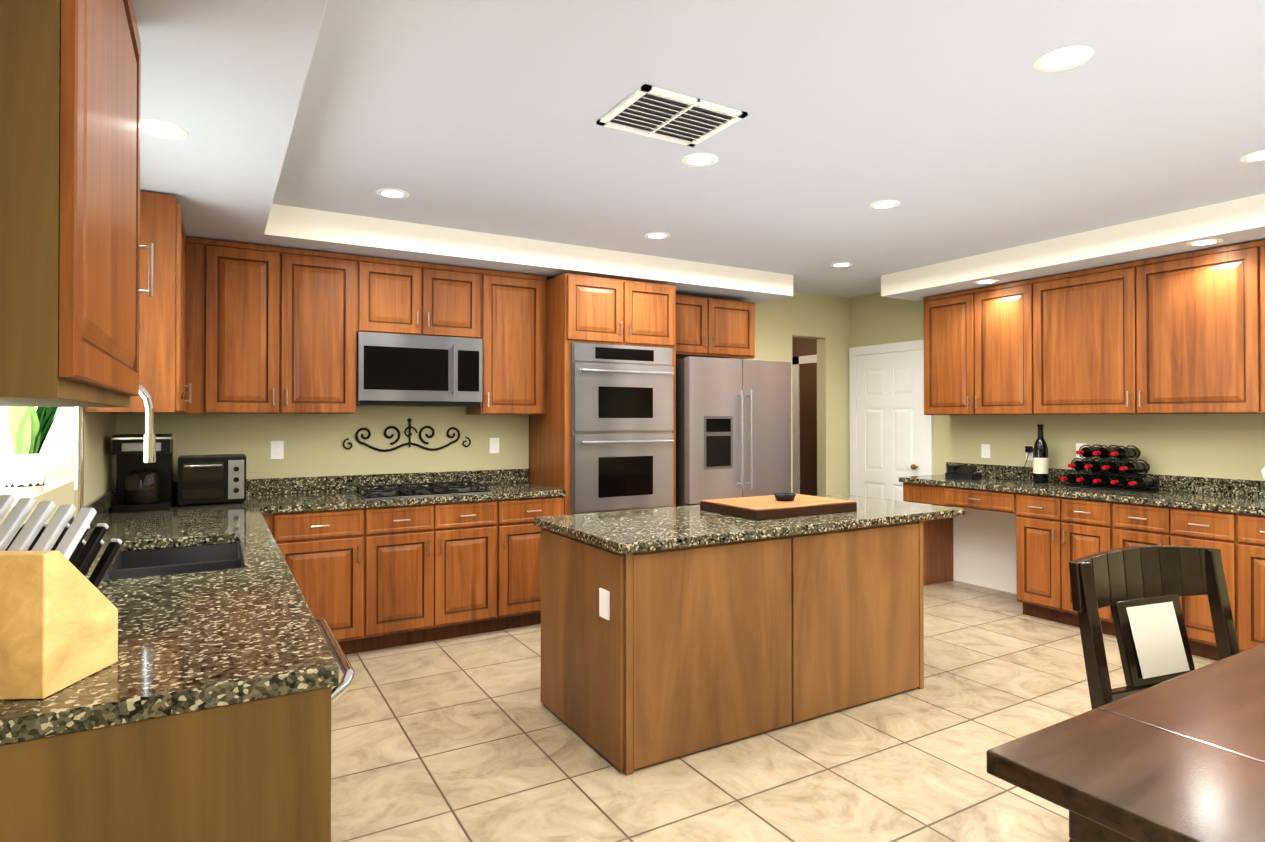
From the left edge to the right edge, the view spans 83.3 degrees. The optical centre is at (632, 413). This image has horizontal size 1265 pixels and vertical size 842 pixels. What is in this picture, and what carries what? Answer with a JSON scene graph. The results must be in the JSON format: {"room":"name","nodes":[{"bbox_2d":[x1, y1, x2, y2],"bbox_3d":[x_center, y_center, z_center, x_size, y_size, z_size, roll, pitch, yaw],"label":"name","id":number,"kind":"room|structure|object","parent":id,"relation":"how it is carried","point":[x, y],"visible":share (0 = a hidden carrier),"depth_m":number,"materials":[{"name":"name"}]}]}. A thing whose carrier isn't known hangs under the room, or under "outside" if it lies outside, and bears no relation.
{"room":"kitchen","nodes":[
{"label":"kitchen","id":0,"kind":"room"},
{"bbox_2d":[0,407,115,550],"bbox_3d":[-1.112,0.095,0.703,0.220,2.620,8.090,0,0,-30],"label":"wall","id":1,"kind":"structure","parent":0,"point":[99,462],"depth_m":3.01,"materials":[{"name":"beige paint"}]},
{"bbox_2d":[0,406,13,486],"bbox_3d":[-2.199,-0.233,2.299,0.120,1.800,2.200,0,0,-30],"label":"window","id":2,"kind":"structure","parent":1,"relation":"in","point":[6,446],"depth_m":3.10,"materials":[{"name":"white paint"}]},
{"bbox_2d":[0,406,60,492],"bbox_3d":[-2.043,0.017,2.451,0.211,0.501,0.311,0,0,-30],"label":"potted plant","id":3,"kind":"object","parent":1,"relation":"on","point":[24,466],"visible":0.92,"depth_m":2.39,"materials":[{"name":"white ceramic"}]},
{"bbox_2d":[0,0,153,406],"bbox_3d":[-1.177,-0.523,1.388,0.349,1.006,1.010,0,0,-30],"label":"upper cabinet","id":4,"kind":"object","parent":1,"relation":"attached to","point":[70,113],"visible":1,"depth_m":1.02,"materials":[{"name":"brown wood"}]},
{"bbox_2d":[85,191,190,413],"bbox_3d":[-2.531,-0.502,3.727,0.384,1.000,1.196,0,0,-30],"label":"upper cabinet","id":5,"kind":"object","parent":1,"relation":"attached to","point":[162,340],"visible":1,"depth_m":3.26,"materials":[{"name":"brown wood"}]},
{"bbox_2d":[260,469,565,512],"bbox_3d":[-1.415,0.487,4.674,1.836,0.145,0.681,0,0,-30],"label":"countertop","id":6,"kind":"structure","parent":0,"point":[294,494],"depth_m":4.67,"materials":[{"name":"stone"}]},
{"bbox_2d":[351,481,491,498],"bbox_3d":[-1.393,0.496,4.692,0.792,0.045,0.512,0,0,-30],"label":"gas cooktop","id":7,"kind":"object","parent":6,"relation":"in","point":[413,490],"visible":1,"depth_m":4.61,"materials":[{"name":"black glass"}]},
{"bbox_2d":[116,291,849,495],"bbox_3d":[-0.431,0.133,5.724,6.280,2.620,0.120,0,0,-30],"label":"wall","id":8,"kind":"structure","parent":0,"point":[313,445],"depth_m":5.07,"materials":[{"name":"beige paint"}]},
{"bbox_2d":[183,237,358,413],"bbox_3d":[-2.222,-0.497,4.399,0.925,1.000,0.351,0,0,-30],"label":"upper cabinet","id":9,"kind":"object","parent":8,"relation":"attached to","point":[272,330],"depth_m":4.23,"materials":[{"name":"brown wood"}]},
{"bbox_2d":[271,441,283,458],"bbox_3d":[-2.278,0.234,4.563,0.075,0.115,0.008,0,0,-30],"label":"electrical outlet","id":10,"kind":"object","parent":8,"relation":"attached to","point":[277,449],"visible":1,"depth_m":4.56,"materials":[{"name":"white plastic"}]},
{"bbox_2d":[343,418,470,451],"bbox_3d":[-1.559,0.149,4.978,0.876,0.232,0.028,0,0,-30],"label":"scroll","id":11,"kind":"object","parent":8,"relation":"attached to","point":[409,443],"visible":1,"depth_m":4.97,"materials":[{"name":"black metal"}]},
{"bbox_2d":[359,256,482,338],"bbox_3d":[-1.474,-0.754,4.840,0.810,0.480,0.351,0,0,-30],"label":"upper cabinet","id":12,"kind":"object","parent":8,"relation":"attached to","point":[396,296],"depth_m":4.68,"materials":[{"name":"brown wood"}]},
{"bbox_2d":[356,332,482,406],"bbox_3d":[-1.454,-0.279,4.802,0.800,0.460,0.430,0,0,-30],"label":"microwave","id":13,"kind":"object","parent":12,"relation":"attached to","point":[404,370],"visible":1,"depth_m":4.64,"materials":[{"name":"silver metal"}]},
{"bbox_2d":[489,438,498,452],"bbox_3d":[-1.028,0.239,5.297,0.075,0.115,0.008,0,0,-30],"label":"electrical outlet","id":14,"kind":"object","parent":8,"relation":"attached to","point":[493,445],"visible":1,"depth_m":5.29,"materials":[{"name":"white plastic"}]},
{"bbox_2d":[466,269,546,414],"bbox_3d":[-0.916,-0.492,5.166,0.485,1.000,0.351,0,0,-30],"label":"upper cabinet","id":15,"kind":"object","parent":8,"relation":"attached to","point":[514,304],"depth_m":5.01,"materials":[{"name":"brown wood"}]},
{"bbox_2d":[676,294,754,358],"bbox_3d":[0.540,-0.716,5.995,1.016,0.480,0.399,0,0,-30],"label":"upper cabinet","id":16,"kind":"object","parent":8,"relation":"attached to","point":[714,327],"visible":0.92,"depth_m":5.90,"materials":[{"name":"brown wood"}]},
{"bbox_2d":[132,0,1264,303],"bbox_3d":[1.587,-1.253,2.298,6.280,0.100,8.090,0,0,-30],"label":"ceiling","id":17,"kind":"structure","parent":0,"point":[960,128],"depth_m":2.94,"materials":[{"name":"grey paint"}]},
{"bbox_2d":[140,119,188,138],"bbox_3d":[-1.696,-1.019,2.554,0.176,0.004,0.176,0,0,-30],"label":"recessed light","id":18,"kind":"object","parent":17,"relation":"in","point":[162,128],"visible":0.88,"depth_m":2.55,"materials":[{"name":"white paint"}]},
{"bbox_2d":[376,188,409,198],"bbox_3d":[-1.300,-1.190,3.855,0.176,0.004,0.176,0,0,-30],"label":"recessed light","id":19,"kind":"object","parent":17,"relation":"in","point":[391,193],"visible":1,"depth_m":3.85,"materials":[{"name":"white paint"}]},
{"bbox_2d":[644,232,669,238],"bbox_3d":[0.165,-1.183,4.738,0.176,0.004,0.176,0,0,-30],"label":"recessed light","id":20,"kind":"object","parent":17,"relation":"in","point":[658,235],"visible":1,"depth_m":4.73,"materials":[{"name":"white paint"}]},
{"bbox_2d":[597,84,747,146],"bbox_3d":[0.156,-1.190,2.878,0.480,0.016,0.380,0,0,-30],"label":"ceiling vent","id":21,"kind":"object","parent":17,"relation":"in","point":[646,110],"visible":0.96,"depth_m":2.86,"materials":[{"name":"white metal"}]},
{"bbox_2d":[681,153,717,166],"bbox_3d":[0.317,-1.193,3.355,0.176,0.004,0.176,0,0,-30],"label":"recessed light","id":22,"kind":"object","parent":17,"relation":"in","point":[699,159],"visible":1,"depth_m":3.34,"materials":[{"name":"white paint"}]},
{"bbox_2d":[830,262,852,266],"bbox_3d":[1.655,-1.176,5.637,0.176,0.004,0.176,0,0,-30],"label":"recessed light","id":23,"kind":"object","parent":17,"relation":"in","point":[843,264],"visible":1,"depth_m":5.62,"materials":[{"name":"white paint"}]},
{"bbox_2d":[868,200,899,209],"bbox_3d":[1.435,-1.188,4.058,0.176,0.004,0.176,0,0,-30],"label":"recessed light","id":24,"kind":"object","parent":17,"relation":"in","point":[882,204],"visible":1,"depth_m":4.04,"materials":[{"name":"white paint"}]},
{"bbox_2d":[973,279,998,283],"bbox_3d":[2.680,-0.998,5.391,0.176,0.004,0.176,0,0,-30],"label":"recessed light","id":25,"kind":"object","parent":17,"relation":"in","point":[987,281],"visible":0.98,"depth_m":5.38,"materials":[{"name":"white paint"}]},
{"bbox_2d":[1033,46,1092,71],"bbox_3d":[1.460,-1.200,2.414,0.176,0.004,0.176,0,0,-30],"label":"recessed light","id":26,"kind":"object","parent":17,"relation":"in","point":[1065,58],"visible":1,"depth_m":2.40,"materials":[{"name":"white paint"}]},
{"bbox_2d":[1185,239,1222,245],"bbox_3d":[3.370,-1.007,4.196,0.176,0.004,0.176,0,0,-30],"label":"recessed light","id":27,"kind":"object","parent":17,"relation":"in","point":[1203,242],"visible":1,"depth_m":4.19,"materials":[{"name":"white paint"}]},
{"bbox_2d":[1239,150,1264,162],"bbox_3d":[2.925,-1.194,3.298,0.176,0.004,0.176,0,0,-30],"label":"recessed light","id":28,"kind":"object","parent":17,"relation":"in","point":[1258,156],"visible":1,"depth_m":3.32,"materials":[{"name":"white paint"}]},
{"bbox_2d":[331,580,1216,841],"bbox_3d":[1.212,1.447,2.916,6.280,0.050,9.570,0,0,-30],"label":"floor","id":29,"kind":"structure","parent":0,"point":[470,738],"depth_m":2.93,"materials":[{"name":"tile"}]},
{"bbox_2d":[0,543,354,841],"bbox_3d":[-1.603,0.981,2.498,0.751,0.874,2.936,0,0,-30],"label":"base cabinet","id":30,"kind":"object","parent":29,"relation":"on","point":[259,770],"visible":0.38,"depth_m":1.27,"materials":[{"name":"brown wood"}]},
{"bbox_2d":[0,479,338,744],"bbox_3d":[-1.786,0.575,2.768,0.705,0.349,3.591,0,0,-30],"label":"countertop","id":31,"kind":"structure","parent":30,"relation":"on","point":[210,624],"depth_m":1.67,"materials":[{"name":"stone"}]},
{"bbox_2d":[0,495,121,699],"bbox_3d":[-1.130,0.326,1.344,0.220,0.336,0.243,0,0,-2],"label":"knife block","id":32,"kind":"object","parent":31,"relation":"on","point":[58,620],"visible":1,"depth_m":1.28,"materials":[{"name":"beige wood"}]},
{"bbox_2d":[74,384,155,545],"bbox_3d":[-1.822,0.186,2.503,0.246,0.632,0.131,0,0,-30],"label":"faucet","id":33,"kind":"object","parent":31,"relation":"on","point":[149,445],"visible":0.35,"depth_m":2.42,"materials":[{"name":"silver metal"}]},
{"bbox_2d":[111,434,173,512],"bbox_3d":[-2.640,0.313,3.845,0.260,0.399,0.311,0,0,-30],"label":"coffee maker","id":34,"kind":"object","parent":31,"relation":"on","point":[141,485],"visible":0.96,"depth_m":3.77,"materials":[{"name":"black plastic"}]},
{"bbox_2d":[101,543,242,580],"bbox_3d":[-1.639,0.647,2.563,0.412,0.202,0.812,0,0,-30],"label":"sink basin","id":35,"kind":"object","parent":31,"relation":"in","point":[159,561],"depth_m":2.84,"materials":[{"name":"black metal"}]},
{"bbox_2d":[178,454,245,506],"bbox_3d":[-2.419,0.380,4.100,0.330,0.269,0.363,0,0,-30],"label":"toaster oven","id":36,"kind":"object","parent":31,"relation":"on","point":[206,479],"visible":1,"depth_m":3.98,"materials":[{"name":"black metal"}]},
{"bbox_2d":[262,508,369,655],"bbox_3d":[-1.998,0.995,4.337,0.580,0.874,0.666,0,0,-30],"label":"base cabinet","id":37,"kind":"object","parent":29,"relation":"on","point":[324,551],"depth_m":4.11,"materials":[{"name":"brown wood"}]},
{"bbox_2d":[366,500,501,650],"bbox_3d":[-1.394,0.998,4.692,0.820,0.874,0.666,0,0,-30],"label":"base cabinet","id":38,"kind":"object","parent":29,"relation":"on","point":[371,578],"depth_m":4.41,"materials":[{"name":"brown wood"}]},
{"bbox_2d":[502,496,563,629],"bbox_3d":[-0.834,1.000,5.021,0.480,0.874,0.666,0,0,-30],"label":"base cabinet","id":39,"kind":"object","parent":29,"relation":"on","point":[521,539],"depth_m":4.71,"materials":[{"name":"brown wood"}]},
{"bbox_2d":[529,273,675,514],"bbox_3d":[-0.207,0.240,5.345,0.916,2.400,0.752,0,0,-30],"label":"tall cabinet","id":40,"kind":"object","parent":29,"relation":"on","point":[602,434],"visible":0.62,"depth_m":5.05,"materials":[{"name":"brown wood"}]},
{"bbox_2d":[541,522,923,775],"bbox_3d":[0.526,0.989,3.590,1.804,0.876,0.818,0,0,-30],"label":"kitchen island","id":41,"kind":"object","parent":29,"relation":"on","point":[670,633],"depth_m":3.13,"materials":[{"name":"brown wood"}]},
{"bbox_2d":[534,494,965,553],"bbox_3d":[0.656,0.532,3.672,2.140,0.040,0.876,0,0,-30],"label":"island countertop","id":42,"kind":"structure","parent":41,"relation":"on","point":[678,527],"depth_m":3.32,"materials":[{"name":"stone"}]},
{"bbox_2d":[700,494,856,519],"bbox_3d":[0.768,0.486,3.758,0.680,0.051,0.460,0,0,-30],"label":"cutting board","id":43,"kind":"object","parent":42,"relation":"on","point":[762,507],"visible":0.88,"depth_m":3.62,"materials":[{"name":"brown wood"}]},
{"bbox_2d":[773,493,795,500],"bbox_3d":[0.808,0.443,3.770,0.120,0.035,0.120,0,0,-30],"label":"dish","id":44,"kind":"object","parent":43,"relation":"on","point":[784,496],"visible":1,"depth_m":3.73,"materials":[{"name":"black ceramic"}]},
{"bbox_2d":[676,356,790,505],"bbox_3d":[0.682,0.513,5.791,1.000,1.860,0.807,0,0,-30],"label":"refrigerator","id":45,"kind":"object","parent":29,"relation":"on","point":[733,428],"visible":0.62,"depth_m":5.44,"materials":[{"name":"silver metal"}]},
{"bbox_2d":[903,482,942,505],"bbox_3d":[2.615,0.646,5.871,0.626,0.156,0.355,0,0,-30],"label":"base cabinet","id":46,"kind":"object","parent":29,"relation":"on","point":[912,492],"depth_m":5.75,"materials":[{"name":"brown wood"}]},
{"bbox_2d":[1011,493,1106,633],"bbox_3d":[3.153,0.999,4.952,0.626,0.876,0.630,0,0,-30],"label":"base cabinet","id":47,"kind":"object","parent":29,"relation":"on","point":[1026,548],"depth_m":4.86,"materials":[{"name":"brown wood"}]},
{"bbox_2d":[986,643,1264,841],"bbox_3d":[1.829,1.031,1.454,2.060,0.760,1.020,0,0,-30],"label":"dining table","id":48,"kind":"object","parent":29,"relation":"on","point":[1180,758],"visible":1,"depth_m":1.33,"materials":[{"name":"brown wood"}]},
{"bbox_2d":[1069,545,1239,708],"bbox_3d":[1.765,0.928,2.095,0.684,0.975,0.584,0,0,-20],"label":"dining chair","id":49,"kind":"object","parent":29,"relation":"on","point":[1139,590],"visible":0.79,"depth_m":2.29,"materials":[{"name":"brown wood"}]},
{"bbox_2d":[1107,501,1230,660],"bbox_3d":[3.475,0.995,4.405,0.626,0.876,0.640,0,0,-30],"label":"base cabinet","id":50,"kind":"object","parent":29,"relation":"on","point":[1128,524],"depth_m":4.19,"materials":[{"name":"brown wood"}]},
{"bbox_2d":[1231,513,1264,651],"bbox_3d":[3.804,0.991,3.844,0.626,0.876,0.660,0,0,-30],"label":"base cabinet","id":51,"kind":"object","parent":29,"relation":"on","point":[1247,530],"depth_m":3.92,"materials":[{"name":"brown wood"}]},
{"bbox_2d":[898,462,1264,515],"bbox_3d":[3.483,0.485,4.379,0.641,0.145,3.940,0,0,-30],"label":"countertop","id":52,"kind":"structure","parent":51,"relation":"on","point":[1225,495],"depth_m":4.68,"materials":[{"name":"stone"}]},
{"bbox_2d":[945,464,985,480],"bbox_3d":[2.715,0.473,5.777,0.200,0.107,0.410,0,-1,43],"label":"desk phone","id":53,"kind":"object","parent":52,"relation":"on","point":[961,472],"visible":0.98,"depth_m":5.67,"materials":[{"name":"black plastic"}]},
{"bbox_2d":[1033,424,1047,482],"bbox_3d":[3.092,0.304,5.391,0.103,0.440,0.103,0,0,-30],"label":"wine bottle","id":54,"kind":"object","parent":52,"relation":"on","point":[1040,461],"visible":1,"depth_m":5.36,"materials":[{"name":"black glass"}]},
{"bbox_2d":[1060,444,1158,492],"bbox_3d":[3.276,0.370,4.919,0.300,0.301,0.548,0,0,-30],"label":"wine rack","id":55,"kind":"object","parent":52,"relation":"on","point":[1119,481],"visible":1,"depth_m":4.86,"materials":[{"name":"black metal"}]},
{"bbox_2d":[1261,466,1264,479],"bbox_3d":[3.761,0.328,4.114,0.190,0.373,0.190,0,0,-30],"label":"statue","id":56,"kind":"object","parent":52,"relation":"on","point":[1263,472],"visible":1,"depth_m":4.15,"materials":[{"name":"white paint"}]},
{"bbox_2d":[792,337,816,495],"bbox_3d":[1.302,0.147,7.670,1.880,2.620,1.480,0,0,-30],"label":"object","id":57,"kind":"structure","parent":0,"point":[804,385],"depth_m":8.16,"materials":[{"name":"brown paint"}]},
{"bbox_2d":[943,486,1014,517],"bbox_3d":[2.849,0.643,5.472,0.626,0.156,0.570,0,0,-30],"label":"drawer","id":58,"kind":"object","parent":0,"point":[981,501],"depth_m":5.33,"materials":[{"name":"brown wood"}]},
{"bbox_2d":[850,293,1264,480],"bbox_3d":[4.243,0.118,3.848,0.120,2.620,8.090,0,0,-30],"label":"wall","id":59,"kind":"structure","parent":0,"point":[1228,446],"depth_m":5.33,"materials":[{"name":"beige paint"}]},
{"bbox_2d":[849,340,932,500],"bbox_3d":[2.408,0.393,6.752,0.092,2.115,0.950,0,0,-30],"label":"door","id":60,"kind":"structure","parent":59,"relation":"in","point":[891,431],"depth_m":6.78,"materials":[{"name":"white wood"}]},
{"bbox_2d":[923,280,1030,414],"bbox_3d":[2.859,-0.487,5.736,0.351,1.000,0.940,0,0,-30],"label":"upper cabinet","id":61,"kind":"object","parent":59,"relation":"attached to","point":[977,342],"depth_m":5.61,"materials":[{"name":"brown wood"}]},
{"bbox_2d":[981,444,989,457],"bbox_3d":[2.943,0.314,5.930,0.008,0.115,0.075,0,0,-30],"label":"electrical outlet","id":62,"kind":"object","parent":59,"relation":"attached to","point":[985,450],"visible":1,"depth_m":5.93,"materials":[{"name":"white plastic"}]},
{"bbox_2d":[996,446,1032,479],"bbox_3d":[3.006,0.390,5.602,0.211,0.267,0.172,0,0,-30],"label":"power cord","id":63,"kind":"object","parent":59,"relation":"attached to","point":[1028,449],"visible":1,"depth_m":5.58,"materials":[{"name":"black plastic"}]},
{"bbox_2d":[1026,446,1033,459],"bbox_3d":[3.136,0.312,5.602,0.008,0.115,0.075,0,0,-30],"label":"electrical outlet","id":64,"kind":"object","parent":59,"relation":"attached to","point":[1030,456],"visible":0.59,"depth_m":5.61,"materials":[{"name":"white plastic"}]},
{"bbox_2d":[1027,262,1130,414],"bbox_3d":[3.269,-0.493,5.037,0.351,1.000,0.680,0,0,-30],"label":"upper cabinet","id":65,"kind":"object","parent":59,"relation":"attached to","point":[1081,320],"depth_m":4.94,"materials":[{"name":"brown wood"}]},
{"bbox_2d":[1076,443,1086,458],"bbox_3d":[3.328,0.279,5.275,0.008,0.115,0.075,0,0,-30],"label":"electrical outlet","id":66,"kind":"object","parent":59,"relation":"attached to","point":[1078,445],"visible":0.33,"depth_m":5.29,"materials":[{"name":"white plastic"}]},
{"bbox_2d":[1131,241,1254,413],"bbox_3d":[3.603,-0.497,4.468,0.351,1.000,0.640,0,0,-30],"label":"upper cabinet","id":67,"kind":"object","parent":59,"relation":"attached to","point":[1183,333],"depth_m":4.37,"materials":[{"name":"brown wood"}]},
{"bbox_2d":[1255,239,1264,413],"bbox_3d":[3.927,-0.501,3.916,0.351,1.000,0.640,0,0,-30],"label":"upper cabinet","id":68,"kind":"object","parent":59,"relation":"attached to","point":[1259,245],"depth_m":4.11,"materials":[{"name":"brown wood"}]}
]}

